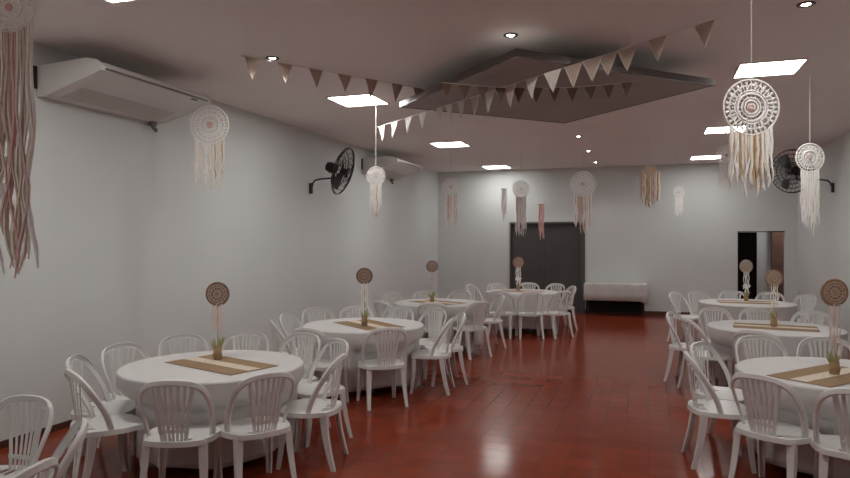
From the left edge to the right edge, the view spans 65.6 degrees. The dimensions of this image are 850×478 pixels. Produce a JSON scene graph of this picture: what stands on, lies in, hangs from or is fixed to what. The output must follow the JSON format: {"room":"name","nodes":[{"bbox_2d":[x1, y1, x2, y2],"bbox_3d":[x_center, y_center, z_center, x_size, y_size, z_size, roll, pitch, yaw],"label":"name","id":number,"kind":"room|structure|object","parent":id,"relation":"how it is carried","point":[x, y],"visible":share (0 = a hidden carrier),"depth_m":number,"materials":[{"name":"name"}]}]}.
{"room":"community hall","nodes":[
{"label":"community hall","id":0,"kind":"room"},
{"bbox_2d":[0,42,437,440],"bbox_3d":[-2.821,0.000,7.973,0.150,3.500,19.300,0,0,19],"label":"wall","id":1,"kind":"structure","parent":0,"point":[130,251],"depth_m":7.59,"materials":[{"name":"white paint"}]},
{"bbox_2d":[0,419,71,448],"bbox_3d":[-2.743,1.720,7.946,0.016,0.060,19.250,0,0,19],"label":"baseboard","id":2,"kind":"structure","parent":1,"relation":"attached to","point":[5,443],"depth_m":5.92,"materials":[{"name":"brown"}]},
{"bbox_2d":[33,58,211,131],"bbox_3d":[-2.871,-1.373,6.440,0.729,0.399,1.535,0,0,19],"label":"air conditioner","id":3,"kind":"object","parent":1,"relation":"attached to","point":[91,83],"visible":0.98,"depth_m":6.13,"materials":[{"name":"white plastic"}]},
{"bbox_2d":[61,88,174,120],"bbox_3d":[-2.972,-1.319,6.493,0.231,0.069,1.230,0,0,19],"label":"grille","id":4,"kind":"object","parent":3,"relation":"attached to","point":[87,96],"depth_m":6.41,"materials":[{"name":"white plastic"}]},
{"bbox_2d":[309,147,354,193],"bbox_3d":[-1.383,-1.091,10.541,0.656,0.739,0.756,0,0,-42],"label":"wall fan","id":5,"kind":"object","parent":1,"relation":"attached to","point":[331,167],"visible":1,"depth_m":10.41,"materials":[{"name":"black plastic"}]},
{"bbox_2d":[361,156,423,183],"bbox_3d":[-0.614,-1.373,13.119,0.729,0.399,1.535,0,0,19],"label":"air conditioner","id":6,"kind":"object","parent":1,"relation":"attached to","point":[394,168],"visible":0.85,"depth_m":12.65,"materials":[{"name":"white plastic"}]},
{"bbox_2d":[374,169,403,177],"bbox_3d":[-0.715,-1.319,13.172,0.231,0.069,1.230,0,0,19],"label":"grille","id":7,"kind":"object","parent":6,"relation":"attached to","point":[389,173],"depth_m":13.26,"materials":[{"name":"white plastic"}]},
{"bbox_2d":[0,0,849,171],"bbox_3d":[1.158,-1.800,6.628,8.550,0.100,19.600,0,0,19],"label":"ceiling","id":8,"kind":"structure","parent":0,"point":[423,44],"depth_m":6.26,"materials":[{"name":"white paint"}]},
{"bbox_2d":[0,0,38,277],"bbox_3d":[-1.877,-0.788,2.977,0.271,1.923,0.033,0,0,0],"label":"dreamcatcher","id":9,"kind":"object","parent":8,"relation":"hanging from","point":[16,47],"visible":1,"depth_m":2.97,"materials":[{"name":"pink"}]},
{"bbox_2d":[190,65,228,191],"bbox_3d":[-2.152,-1.113,6.596,0.393,1.275,0.025,0,0,0],"label":"dreamcatcher","id":10,"kind":"object","parent":8,"relation":"hanging from","point":[209,148],"visible":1,"depth_m":6.59,"materials":[{"name":"white fabric"}]},
{"bbox_2d":[241,55,425,101],"bbox_3d":[-0.838,-1.634,6.935,2.302,0.209,0.060,0,0,-39],"label":"bunting","id":11,"kind":"object","parent":8,"relation":"hanging from","point":[252,63],"visible":0.91,"depth_m":6.74,"materials":[{"name":"white"}]},
{"bbox_2d":[326,93,389,106],"bbox_3d":[-0.833,-1.743,8.251,0.600,0.014,0.600,0,0,19],"label":"ceiling light panel","id":12,"kind":"object","parent":8,"relation":"attached to","point":[356,100],"visible":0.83,"depth_m":8.24,"materials":[{"name":"white plastic"}]},
{"bbox_2d":[366,166,384,216],"bbox_3d":[-0.632,-1.022,8.500,0.246,1.455,0.027,0,0,0],"label":"dreamcatcher","id":13,"kind":"object","parent":8,"relation":"hanging from","point":[375,190],"visible":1,"depth_m":8.50,"materials":[{"name":"white fabric"}]},
{"bbox_2d":[442,134,458,227],"bbox_3d":[0.424,-0.958,10.939,0.287,1.584,0.028,0,0,1],"label":"dreamcatcher","id":14,"kind":"object","parent":8,"relation":"hanging from","point":[450,200],"visible":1,"depth_m":10.94,"materials":[{"name":"white fabric"}]},
{"bbox_2d":[512,180,529,235],"bbox_3d":[1.594,-0.903,10.967,0.290,1.695,0.026,0,0,0],"label":"dreamcatcher","id":15,"kind":"object","parent":8,"relation":"hanging from","point":[520,201],"visible":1,"depth_m":10.96,"materials":[{"name":"white fabric"}]},
{"bbox_2d":[376,18,720,140],"bbox_3d":[0.618,-1.485,6.625,0.634,0.517,4.450,0,0,-41],"label":"bunting","id":16,"kind":"object","parent":8,"relation":"hanging from","point":[703,30],"visible":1,"depth_m":5.59,"materials":[{"name":"white fabric"}]},
{"bbox_2d":[399,49,714,122],"bbox_3d":[1.265,-1.623,6.930,2.319,0.253,2.319,0,0,-26],"label":"ceiling panel","id":17,"kind":"object","parent":8,"relation":"attached to","point":[516,65],"visible":0.88,"depth_m":6.58,"materials":[{"name":"grey"}]},
{"bbox_2d":[439,81,635,103],"bbox_3d":[1.042,-1.377,6.160,1.844,0.202,0.061,0,0,0],"label":"bunting","id":18,"kind":"object","parent":17,"relation":"hanging from","point":[626,86],"visible":0.98,"depth_m":6.16,"materials":[{"name":"white fabric"}]},
{"bbox_2d":[570,171,595,232],"bbox_3d":[2.172,-0.917,9.083,0.352,1.666,0.026,0,0,0],"label":"dreamcatcher","id":19,"kind":"object","parent":8,"relation":"hanging from","point":[586,200],"visible":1,"depth_m":9.08,"materials":[{"name":"white fabric"}]},
{"bbox_2d":[640,166,659,207],"bbox_3d":[3.647,-1.131,10.696,0.338,1.239,0.039,0,0,0],"label":"dreamcatcher","id":20,"kind":"object","parent":8,"relation":"hanging from","point":[649,186],"visible":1,"depth_m":10.69,"materials":[{"name":"white fabric"}]},
{"bbox_2d":[673,186,684,215],"bbox_3d":[4.526,-1.085,11.771,0.210,1.329,0.024,0,0,0],"label":"dreamcatcher","id":21,"kind":"object","parent":8,"relation":"hanging from","point":[678,201],"visible":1,"depth_m":11.77,"materials":[{"name":"white fabric"}]},
{"bbox_2d":[703,125,745,133],"bbox_3d":[4.748,-1.743,10.429,0.600,0.014,0.600,0,0,19],"label":"ceiling light panel","id":22,"kind":"object","parent":8,"relation":"attached to","point":[723,129],"visible":0.77,"depth_m":10.40,"materials":[{"name":"white plastic"}]},
{"bbox_2d":[716,145,736,191],"bbox_3d":[4.509,-1.232,9.876,0.308,1.037,0.028,0,0,1],"label":"dreamcatcher","id":23,"kind":"object","parent":8,"relation":"hanging from","point":[722,167],"visible":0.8,"depth_m":9.87,"materials":[{"name":"white fabric"}]},
{"bbox_2d":[722,0,779,198],"bbox_3d":[2.002,-1.002,4.053,0.352,1.496,0.031,0,0,0],"label":"dreamcatcher","id":24,"kind":"object","parent":8,"relation":"hanging from","point":[749,143],"visible":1,"depth_m":4.05,"materials":[{"name":"white fabric"}]},
{"bbox_2d":[732,58,808,78],"bbox_3d":[3.493,-1.743,6.715,0.600,0.014,0.600,0,0,19],"label":"ceiling light panel","id":25,"kind":"object","parent":8,"relation":"attached to","point":[787,66],"visible":1,"depth_m":6.71,"materials":[{"name":"white plastic"}]},
{"bbox_2d":[795,143,824,236],"bbox_3d":[4.114,-0.892,7.054,0.310,1.716,0.025,0,0,0],"label":"dreamcatcher","id":26,"kind":"object","parent":8,"relation":"hanging from","point":[808,184],"visible":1,"depth_m":7.05,"materials":[{"name":"white fabric"}]},
{"bbox_2d":[0,311,849,477],"bbox_3d":[1.478,1.800,7.576,8.650,0.100,21.700,0,0,19],"label":"floor","id":27,"kind":"structure","parent":0,"point":[596,402],"depth_m":6.29,"materials":[{"name":"red tile"}]},
{"bbox_2d":[0,394,53,477],"bbox_3d":[-2.364,1.326,3.627,0.494,0.848,0.491,0,0,17],"label":"garden chair","id":28,"kind":"object","parent":27,"relation":"on","point":[35,452],"visible":0.77,"depth_m":3.81,"materials":[{"name":"white plastic"}]},
{"bbox_2d":[10,457,58,477],"bbox_3d":[-1.800,1.326,2.672,0.491,0.848,0.494,0,0,4],"label":"garden chair","id":29,"kind":"object","parent":27,"relation":"on","point":[43,466],"visible":1,"depth_m":2.70,"materials":[{"name":"white plastic"}]},
{"bbox_2d":[49,417,87,477],"bbox_3d":[-1.905,1.326,3.192,0.491,0.848,0.494,0,0,-27],"label":"garden chair","id":30,"kind":"object","parent":27,"relation":"on","point":[81,425],"visible":0.95,"depth_m":3.21,"materials":[{"name":"white plastic"}]},
{"bbox_2d":[65,355,135,470],"bbox_3d":[-2.523,1.326,5.173,0.491,0.848,0.494,0,0,-10],"label":"garden chair","id":31,"kind":"object","parent":27,"relation":"on","point":[112,406],"visible":0.56,"depth_m":5.21,"materials":[{"name":"white plastic"}]},
{"bbox_2d":[63,369,147,477],"bbox_3d":[-2.300,1.326,4.742,0.491,0.848,0.494,0,0,-42],"label":"garden chair","id":32,"kind":"object","parent":27,"relation":"on","point":[105,424],"visible":0.83,"depth_m":4.61,"materials":[{"name":"white plastic"}]},
{"bbox_2d":[97,342,149,454],"bbox_3d":[-2.466,1.326,5.660,0.491,0.848,0.494,0,0,27],"label":"garden chair","id":33,"kind":"object","parent":27,"relation":"on","point":[115,395],"visible":0.41,"depth_m":5.66,"materials":[{"name":"white plastic"}]},
{"bbox_2d":[138,380,222,477],"bbox_3d":[-1.653,1.326,4.487,0.494,0.848,0.491,0,0,-3],"label":"garden chair","id":34,"kind":"object","parent":27,"relation":"on","point":[160,437],"visible":0.99,"depth_m":4.31,"materials":[{"name":"white plastic"}]},
{"bbox_2d":[157,334,209,356],"bbox_3d":[-2.204,1.326,6.128,0.494,0.848,0.491,0,0,-34],"label":"garden chair","id":35,"kind":"object","parent":27,"relation":"on","point":[181,337],"visible":0.19,"depth_m":6.31,"materials":[{"name":"white plastic"}]},
{"bbox_2d":[222,331,268,350],"bbox_3d":[-1.755,1.326,6.319,0.494,0.848,0.491,0,0,-3],"label":"garden chair","id":36,"kind":"object","parent":27,"relation":"on","point":[242,333],"visible":0.22,"depth_m":6.53,"materials":[{"name":"white plastic"}]},
{"bbox_2d":[213,372,296,477],"bbox_3d":[-1.202,1.326,4.670,0.494,0.848,0.491,0,0,-38],"label":"garden chair","id":37,"kind":"object","parent":27,"relation":"on","point":[266,427],"visible":1,"depth_m":4.53,"materials":[{"name":"white plastic"}]},
{"bbox_2d":[268,319,309,378],"bbox_3d":[-1.539,1.326,7.562,0.491,0.848,0.494,0,0,-20],"label":"garden chair","id":38,"kind":"object","parent":27,"relation":"on","point":[287,350],"visible":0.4,"depth_m":7.39,"materials":[{"name":"white plastic"}]},
{"bbox_2d":[279,312,311,351],"bbox_3d":[-1.513,1.326,8.111,0.491,0.848,0.494,0,0,17],"label":"garden chair","id":39,"kind":"object","parent":27,"relation":"on","point":[283,326],"visible":0.3,"depth_m":8.16,"materials":[{"name":"white plastic"}]},
{"bbox_2d":[278,332,320,384],"bbox_3d":[-1.273,1.326,6.250,0.494,0.848,0.491,0,0,28],"label":"garden chair","id":40,"kind":"object","parent":27,"relation":"on","point":[303,380],"visible":0.33,"depth_m":6.42,"materials":[{"name":"white plastic"}]},
{"bbox_2d":[276,353,348,471],"bbox_3d":[-0.882,1.326,5.224,0.491,0.848,0.494,0,0,7],"label":"garden chair","id":41,"kind":"object","parent":27,"relation":"on","point":[322,408],"visible":0.96,"depth_m":5.11,"materials":[{"name":"white plastic"}]},
{"bbox_2d":[302,307,334,325],"bbox_3d":[-1.342,1.326,8.659,0.494,0.848,0.491,0,0,-33],"label":"garden chair","id":42,"kind":"object","parent":27,"relation":"on","point":[322,309],"visible":0.21,"depth_m":8.84,"materials":[{"name":"white plastic"}]},
{"bbox_2d":[293,327,348,402],"bbox_3d":[-1.122,1.326,7.028,0.494,0.848,0.491,0,0,30],"label":"garden chair","id":43,"kind":"object","parent":27,"relation":"on","point":[323,364],"visible":0.51,"depth_m":6.88,"materials":[{"name":"white plastic"}]},
{"bbox_2d":[298,338,352,446],"bbox_3d":[-0.954,1.326,5.884,0.491,0.848,0.494,0,0,-36],"label":"garden chair","id":44,"kind":"object","parent":27,"relation":"on","point":[305,390],"visible":0.56,"depth_m":5.83,"materials":[{"name":"white plastic"}]},
{"bbox_2d":[339,306,373,318],"bbox_3d":[-0.900,1.326,8.850,0.494,0.848,0.491,0,0,-13],"label":"garden chair","id":45,"kind":"object","parent":27,"relation":"on","point":[348,307],"visible":0.23,"depth_m":9.05,"materials":[{"name":"white plastic"}]},
{"bbox_2d":[356,327,408,410],"bbox_3d":[-0.461,1.326,7.060,0.494,0.848,0.491,0,0,-21],"label":"garden chair","id":46,"kind":"object","parent":27,"relation":"on","point":[391,363],"visible":1,"depth_m":6.90,"materials":[{"name":"white plastic"}]},
{"bbox_2d":[380,306,413,320],"bbox_3d":[-0.413,1.326,8.816,0.494,0.848,0.491,0,0,15],"label":"garden chair","id":47,"kind":"object","parent":27,"relation":"on","point":[388,309],"visible":0.2,"depth_m":9.02,"materials":[{"name":"white plastic"}]},
{"bbox_2d":[410,318,454,395],"bbox_3d":[0.092,1.326,7.684,0.491,0.848,0.494,0,0,11],"label":"garden chair","id":48,"kind":"object","parent":27,"relation":"on","point":[434,353],"visible":1,"depth_m":7.53,"materials":[{"name":"white plastic"}]},
{"bbox_2d":[417,302,448,349],"bbox_3d":[0.130,1.326,9.815,0.494,0.848,0.491,0,0,7],"label":"garden chair","id":49,"kind":"object","parent":27,"relation":"on","point":[426,329],"visible":0.52,"depth_m":9.62,"materials":[{"name":"white plastic"}]},
{"bbox_2d":[418,308,448,379],"bbox_3d":[0.000,1.326,8.561,0.494,0.848,0.491,0,0,44],"label":"garden chair","id":50,"kind":"object","parent":27,"relation":"on","point":[422,341],"visible":0.56,"depth_m":8.66,"materials":[{"name":"white plastic"}]},
{"bbox_2d":[425,312,467,386],"bbox_3d":[0.249,1.326,8.141,0.491,0.848,0.494,0,0,-14],"label":"garden chair","id":51,"kind":"object","parent":27,"relation":"on","point":[453,347],"visible":0.71,"depth_m":8.00,"materials":[{"name":"white plastic"}]},
{"bbox_2d":[451,301,491,359],"bbox_3d":[0.692,1.326,9.960,0.494,0.848,0.491,0,0,-37],"label":"garden chair","id":52,"kind":"object","parent":27,"relation":"on","point":[469,330],"visible":0.91,"depth_m":9.82,"materials":[{"name":"white plastic"}]},
{"bbox_2d":[479,294,506,348],"bbox_3d":[1.050,1.326,10.866,0.491,0.848,0.494,0,0,-13],"label":"garden chair","id":53,"kind":"object","parent":27,"relation":"on","point":[492,321],"visible":0.72,"depth_m":10.73,"materials":[{"name":"white plastic"}]},
{"bbox_2d":[488,291,517,338],"bbox_3d":[1.415,1.326,11.973,0.494,0.848,0.491,0,0,25],"label":"garden chair","id":54,"kind":"object","parent":27,"relation":"on","point":[509,314],"visible":0.81,"depth_m":11.81,"materials":[{"name":"white plastic"}]},
{"bbox_2d":[515,291,543,338],"bbox_3d":[1.879,1.326,11.880,0.494,0.848,0.491,0,0,-2],"label":"garden chair","id":55,"kind":"object","parent":27,"relation":"on","point":[520,315],"visible":0.99,"depth_m":11.70,"materials":[{"name":"white plastic"}]},
{"bbox_2d":[538,290,573,338],"bbox_3d":[2.377,1.326,11.987,0.494,0.848,0.491,0,0,-30],"label":"garden chair","id":56,"kind":"object","parent":27,"relation":"on","point":[555,315],"visible":0.98,"depth_m":11.84,"materials":[{"name":"white plastic"}]},
{"bbox_2d":[559,286,577,329],"bbox_3d":[2.715,1.326,13.021,0.491,0.848,0.494,0,0,-9],"label":"garden chair","id":57,"kind":"object","parent":27,"relation":"on","point":[573,288],"visible":0.56,"depth_m":12.98,"materials":[{"name":"white plastic"}]},
{"bbox_2d":[586,284,644,317],"bbox_3d":[4.423,1.380,15.341,1.360,0.740,0.580,0,0,19],"label":"buffet table","id":58,"kind":"object","parent":27,"relation":"on","point":[591,305],"visible":0.6,"depth_m":15.57,"materials":[{"name":"brown wood"}]},
{"bbox_2d":[583,282,646,303],"bbox_3d":[4.423,1.233,15.339,1.416,0.450,0.627,0,0,19],"label":"tablecloth","id":59,"kind":"object","parent":58,"relation":"on","point":[601,291],"visible":1,"depth_m":15.06,"materials":[{"name":"white fabric"}]},
{"bbox_2d":[667,292,697,340],"bbox_3d":[4.489,1.326,11.352,0.494,0.848,0.491,0,0,-36],"label":"garden chair","id":60,"kind":"object","parent":27,"relation":"on","point":[691,316],"visible":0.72,"depth_m":11.49,"materials":[{"name":"white plastic"}]},
{"bbox_2d":[663,311,710,381],"bbox_3d":[3.271,1.326,8.202,0.491,0.848,0.494,0,0,39],"label":"garden chair","id":61,"kind":"object","parent":27,"relation":"on","point":[681,347],"visible":0.71,"depth_m":8.23,"materials":[{"name":"white plastic"}]},
{"bbox_2d":[688,290,710,315],"bbox_3d":[4.923,1.326,11.594,0.494,0.848,0.491,0,0,-17],"label":"garden chair","id":62,"kind":"object","parent":27,"relation":"on","point":[694,291],"visible":0.42,"depth_m":11.77,"materials":[{"name":"white plastic"}]},
{"bbox_2d":[677,318,731,395],"bbox_3d":[3.228,1.326,7.610,0.491,0.848,0.494,0,0,-4],"label":"garden chair","id":63,"kind":"object","parent":27,"relation":"on","point":[711,357],"visible":0.64,"depth_m":7.59,"materials":[{"name":"white plastic"}]},
{"bbox_2d":[699,307,732,343],"bbox_3d":[3.874,1.326,8.619,0.494,0.848,0.491,0,0,-7],"label":"garden chair","id":64,"kind":"object","parent":27,"relation":"on","point":[708,309],"visible":0.31,"depth_m":8.82,"materials":[{"name":"white plastic"}]},
{"bbox_2d":[689,341,747,441],"bbox_3d":[2.567,1.326,5.681,0.494,0.848,0.491,0,0,-42],"label":"garden chair","id":65,"kind":"object","parent":27,"relation":"on","point":[723,393],"visible":0.53,"depth_m":5.83,"materials":[{"name":"white plastic"}]},
{"bbox_2d":[681,352,756,473],"bbox_3d":[2.304,1.326,5.203,0.491,0.848,0.494,0,0,12],"label":"garden chair","id":66,"kind":"object","parent":27,"relation":"on","point":[712,408],"visible":0.91,"depth_m":5.07,"materials":[{"name":"white plastic"}]},
{"bbox_2d":[732,330,783,387],"bbox_3d":[3.451,1.326,6.795,0.494,0.848,0.491,0,0,39],"label":"garden chair","id":67,"kind":"object","parent":27,"relation":"on","point":[746,332],"visible":0.25,"depth_m":6.63,"materials":[{"name":"white plastic"}]},
{"bbox_2d":[738,308,777,320],"bbox_3d":[4.356,1.326,8.574,0.494,0.848,0.491,0,0,16],"label":"garden chair","id":68,"kind":"object","parent":27,"relation":"on","point":[764,310],"visible":0.23,"depth_m":8.79,"materials":[{"name":"white plastic"}]},
{"bbox_2d":[735,335,788,388],"bbox_3d":[3.138,1.326,6.037,0.494,0.848,0.491,0,0,2],"label":"garden chair","id":69,"kind":"object","parent":27,"relation":"on","point":[761,338],"visible":0.28,"depth_m":6.24,"materials":[{"name":"white plastic"}]},
{"bbox_2d":[728,372,820,477],"bbox_3d":[2.428,1.326,4.578,0.491,0.848,0.494,0,0,-35],"label":"garden chair","id":70,"kind":"object","parent":27,"relation":"on","point":[790,435],"visible":0.96,"depth_m":4.47,"materials":[{"name":"white plastic"}]},
{"bbox_2d":[792,294,816,323],"bbox_3d":[6.143,1.326,10.894,0.491,0.848,0.494,0,0,-16],"label":"garden chair","id":71,"kind":"object","parent":27,"relation":"on","point":[808,296],"visible":0.41,"depth_m":10.93,"materials":[{"name":"white plastic"}]},
{"bbox_2d":[790,311,831,325],"bbox_3d":[4.777,1.326,8.258,0.491,0.848,0.494,0,0,-43],"label":"garden chair","id":72,"kind":"object","parent":27,"relation":"on","point":[816,313],"visible":0.2,"depth_m":8.41,"materials":[{"name":"white plastic"}]},
{"bbox_2d":[796,336,849,358],"bbox_3d":[3.633,1.326,5.953,0.494,0.848,0.491,0,0,26],"label":"garden chair","id":73,"kind":"object","parent":27,"relation":"on","point":[819,339],"visible":0.2,"depth_m":6.17,"materials":[{"name":"white plastic"}]},
{"bbox_2d":[810,388,849,477],"bbox_3d":[2.743,1.326,4.208,0.494,0.848,0.491,0,0,27],"label":"garden chair","id":74,"kind":"object","parent":27,"relation":"on","point":[825,446],"visible":1,"depth_m":4.14,"materials":[{"name":"white plastic"}]},
{"bbox_3d":[-0.727,1.379,7.845,1.380,0.744,1.380,0,0,19],"label":"round table","id":75,"kind":"object","parent":27,"relation":"on","visible":0},
{"bbox_2d":[303,318,423,391],"bbox_3d":[-0.724,1.332,7.852,1.423,0.660,1.435,0,0,19],"label":"tablecloth","id":76,"kind":"object","parent":75,"relation":"on","point":[355,337],"visible":0.52,"depth_m":7.33,"materials":[{"name":"white fabric"}]},
{"bbox_2d":[334,319,403,329],"bbox_3d":[-0.670,0.997,7.795,0.500,0.005,0.866,0,0,-33],"label":"table runner","id":77,"kind":"object","parent":76,"relation":"on","point":[372,324],"visible":0.8,"depth_m":7.78,"materials":[{"name":"beige fabric"}]},
{"bbox_2d":[356,268,372,325],"bbox_3d":[-0.705,0.658,7.690,0.181,0.670,0.080,0,0,-21],"label":"centrepiece","id":78,"kind":"object","parent":77,"relation":"on","point":[364,276],"visible":1,"depth_m":7.68,"materials":[{"name":"wicker"}]},
{"bbox_3d":[3.132,1.379,4.990,1.380,0.744,1.380,0,0,19],"label":"round table","id":79,"kind":"object","parent":27,"relation":"on","visible":0},
{"bbox_2d":[735,357,849,477],"bbox_3d":[3.134,1.332,4.995,1.423,0.660,1.432,0,0,19],"label":"tablecloth","id":80,"kind":"object","parent":79,"relation":"on","point":[788,413],"visible":0.49,"depth_m":4.70,"materials":[{"name":"white fabric"}]},
{"bbox_2d":[766,364,849,386],"bbox_3d":[2.993,0.997,4.889,0.846,0.005,0.460,0,0,-31],"label":"table runner","id":81,"kind":"object","parent":80,"relation":"on","point":[817,375],"visible":0.94,"depth_m":4.82,"materials":[{"name":"beige fabric"}]},
{"bbox_2d":[820,279,848,374],"bbox_3d":[3.037,0.640,4.896,0.196,0.708,0.081,0,0,-20],"label":"centrepiece","id":82,"kind":"object","parent":81,"relation":"on","point":[834,292],"visible":1,"depth_m":4.89,"materials":[{"name":"wicker"}]},
{"bbox_2d":[828,359,840,374],"bbox_3d":[3.037,0.938,4.896,0.080,0.112,0.080,0,0,19],"label":"jar","id":83,"kind":"object","parent":82,"relation":"attached to","point":[834,368],"depth_m":4.87,"materials":[{"name":"wicker"}]},
{"bbox_3d":[1.899,1.379,12.869,1.380,0.744,1.380,0,0,19],"label":"round table","id":84,"kind":"object","parent":27,"relation":"on","visible":0},
{"bbox_2d":[486,289,559,328],"bbox_3d":[1.899,1.332,12.869,1.426,0.660,1.425,0,0,21],"label":"tablecloth","id":85,"kind":"object","parent":84,"relation":"on","point":[528,322],"visible":0.53,"depth_m":12.25,"materials":[{"name":"white fabric"}]},
{"bbox_3d":[-1.705,1.379,5.326,1.380,0.744,1.380,0,0,19],"label":"round table","id":86,"kind":"object","parent":27,"relation":"on","visible":0},
{"bbox_2d":[116,350,303,469],"bbox_3d":[-1.705,1.332,5.326,1.445,0.660,1.445,0,0,19],"label":"tablecloth","id":87,"kind":"object","parent":86,"relation":"on","point":[131,377],"visible":0.59,"depth_m":4.86,"materials":[{"name":"white fabric"}]},
{"bbox_2d":[165,354,278,374],"bbox_3d":[-1.645,0.997,5.316,0.866,0.005,0.460,0,0,37],"label":"table runner","id":88,"kind":"object","parent":87,"relation":"on","point":[226,365],"visible":0.97,"depth_m":5.28,"materials":[{"name":"beige fabric"}]},
{"bbox_2d":[206,282,229,359],"bbox_3d":[-1.726,0.671,5.511,0.190,0.644,0.098,0,0,20],"label":"centrepiece","id":89,"kind":"object","parent":88,"relation":"on","point":[217,293],"visible":1,"depth_m":5.50,"materials":[{"name":"wicker"}]},
{"bbox_3d":[0.217,1.379,10.640,1.380,0.744,1.380,0,0,19],"label":"round table","id":90,"kind":"object","parent":27,"relation":"on","visible":0},
{"bbox_2d":[394,298,481,345],"bbox_3d":[0.211,1.332,10.642,1.433,0.660,1.423,0,0,19],"label":"tablecloth","id":91,"kind":"object","parent":90,"relation":"on","point":[453,309],"visible":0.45,"depth_m":10.18,"materials":[{"name":"white fabric"}]},
{"bbox_2d":[409,300,463,304],"bbox_3d":[0.201,0.997,10.593,0.846,0.005,0.480,0,0,44],"label":"table runner","id":92,"kind":"object","parent":91,"relation":"on","point":[418,301],"visible":0.85,"depth_m":10.53,"materials":[{"name":"beige fabric"}]},
{"bbox_2d":[426,260,437,301],"bbox_3d":[0.111,0.660,10.513,0.175,0.668,0.090,0,0,22],"label":"centrepiece","id":93,"kind":"object","parent":92,"relation":"on","point":[432,266],"visible":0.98,"depth_m":10.51,"materials":[{"name":"wicker"}]},
{"bbox_3d":[4.028,1.379,7.611,1.380,0.744,1.380,0,0,19],"label":"round table","id":94,"kind":"object","parent":27,"relation":"on","visible":0},
{"bbox_2d":[707,320,847,382],"bbox_3d":[4.028,1.332,7.611,1.440,0.660,1.441,0,0,19],"label":"tablecloth","id":95,"kind":"object","parent":94,"relation":"on","point":[720,333],"visible":0.38,"depth_m":7.31,"materials":[{"name":"white fabric"}]},
{"bbox_2d":[733,322,819,331],"bbox_3d":[4.016,0.997,7.573,0.866,0.005,0.500,0,0,27],"label":"table runner","id":96,"kind":"object","parent":95,"relation":"on","point":[736,324],"visible":0.96,"depth_m":7.52,"materials":[{"name":"beige fabric"}]},
{"bbox_2d":[765,270,782,326],"bbox_3d":[4.005,0.666,7.579,0.183,0.654,0.103,0,0,-26],"label":"centrepiece","id":97,"kind":"object","parent":96,"relation":"on","point":[773,278],"visible":1,"depth_m":7.57,"materials":[{"name":"wicker"}]},
{"bbox_3d":[5.166,1.379,10.604,1.380,0.744,1.380,0,0,19],"label":"round table","id":98,"kind":"object","parent":27,"relation":"on","visible":0},
{"bbox_2d":[698,299,796,340],"bbox_3d":[5.162,1.332,10.604,1.432,0.659,1.426,0,0,19],"label":"tablecloth","id":99,"kind":"object","parent":98,"relation":"on","point":[786,310],"visible":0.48,"depth_m":10.11,"materials":[{"name":"white fabric"}]},
{"bbox_2d":[717,300,776,303],"bbox_3d":[5.167,0.997,10.604,0.845,0.005,0.500,0,0,19],"label":"table runner","id":100,"kind":"object","parent":99,"relation":"on","point":[719,301],"visible":0.82,"depth_m":10.52,"materials":[{"name":"beige fabric"}]},
{"bbox_2d":[739,260,752,300],"bbox_3d":[5.249,0.657,10.786,0.218,0.672,0.083,0,0,0],"label":"centrepiece","id":101,"kind":"object","parent":100,"relation":"on","point":[746,266],"visible":1,"depth_m":10.78,"materials":[{"name":"wicker"}]},
{"bbox_2d":[438,160,796,311],"bbox_3d":[4.271,0.000,15.841,8.550,3.500,0.150,0,0,19],"label":"wall","id":102,"kind":"structure","parent":0,"point":[627,240],"depth_m":15.52,"materials":[{"name":"white paint"}]},
{"bbox_2d":[510,222,581,312],"bbox_3d":[2.968,0.655,16.234,1.770,2.190,0.130,0,0,19],"label":"door","id":103,"kind":"structure","parent":102,"relation":"in","point":[557,257],"depth_m":16.21,"materials":[{"name":"wood"}]},
{"bbox_2d":[508,220,583,288],"bbox_3d":[2.955,0.635,16.196,1.870,2.230,0.020,0,0,19],"label":"trim","id":104,"kind":"structure","parent":102,"relation":"attached to","point":[544,220],"depth_m":16.47,"materials":[{"name":"grey paint"}]},
{"bbox_2d":[582,222,584,312],"bbox_3d":[3.821,0.655,15.902,0.070,2.190,0.024,0,0,19],"label":"trim","id":105,"kind":"structure","parent":102,"relation":"attached to","point":[583,234],"depth_m":15.89,"materials":[{"name":"grey"}]},
{"bbox_2d":[585,309,694,315],"bbox_3d":[5.423,1.705,15.364,3.320,0.090,0.016,0,0,19],"label":"baseboard","id":106,"kind":"structure","parent":102,"relation":"attached to","point":[646,312],"depth_m":15.42,"materials":[{"name":"brown wood"}]},
{"bbox_2d":[737,231,784,298],"bbox_3d":[7.497,0.763,14.754,0.960,1.914,0.056,0,0,19],"label":"door curtain","id":107,"kind":"object","parent":102,"relation":"hanging from","point":[747,240],"visible":0.62,"depth_m":14.83,"materials":[{"name":"black fabric"}]},
{"bbox_2d":[737,232,770,299],"bbox_3d":[8.541,0.450,16.219,2.600,2.600,0.100,0,0,19],"label":"wall","id":108,"kind":"structure","parent":0,"point":[763,238],"depth_m":16.25,"materials":[{"name":"white paint"}]},
{"bbox_2d":[797,132,849,343],"bbox_3d":[5.137,0.000,5.284,0.150,3.500,19.300,0,0,19],"label":"wall","id":109,"kind":"structure","parent":0,"point":[822,257],"depth_m":11.90,"materials":[{"name":"white paint"}]},
{"bbox_2d":[770,149,833,192],"bbox_3d":[6.645,-1.210,11.563,1.013,0.770,0.526,0,0,19],"label":"wall fan","id":110,"kind":"object","parent":109,"relation":"attached to","point":[784,160],"visible":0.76,"depth_m":11.66,"materials":[{"name":"black plastic"}]},
{"bbox_3d":[8.475,1.790,15.397,2.600,0.085,1.700,0,0,19],"label":"floor","id":111,"kind":"structure","parent":0,"visible":0},
{"bbox_2d":[771,232,783,300],"bbox_3d":[8.607,0.450,16.039,0.340,2.600,0.100,0,0,19],"label":"door","id":112,"kind":"structure","parent":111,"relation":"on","point":[777,238],"depth_m":16.00,"materials":[{"name":"brown wood"}]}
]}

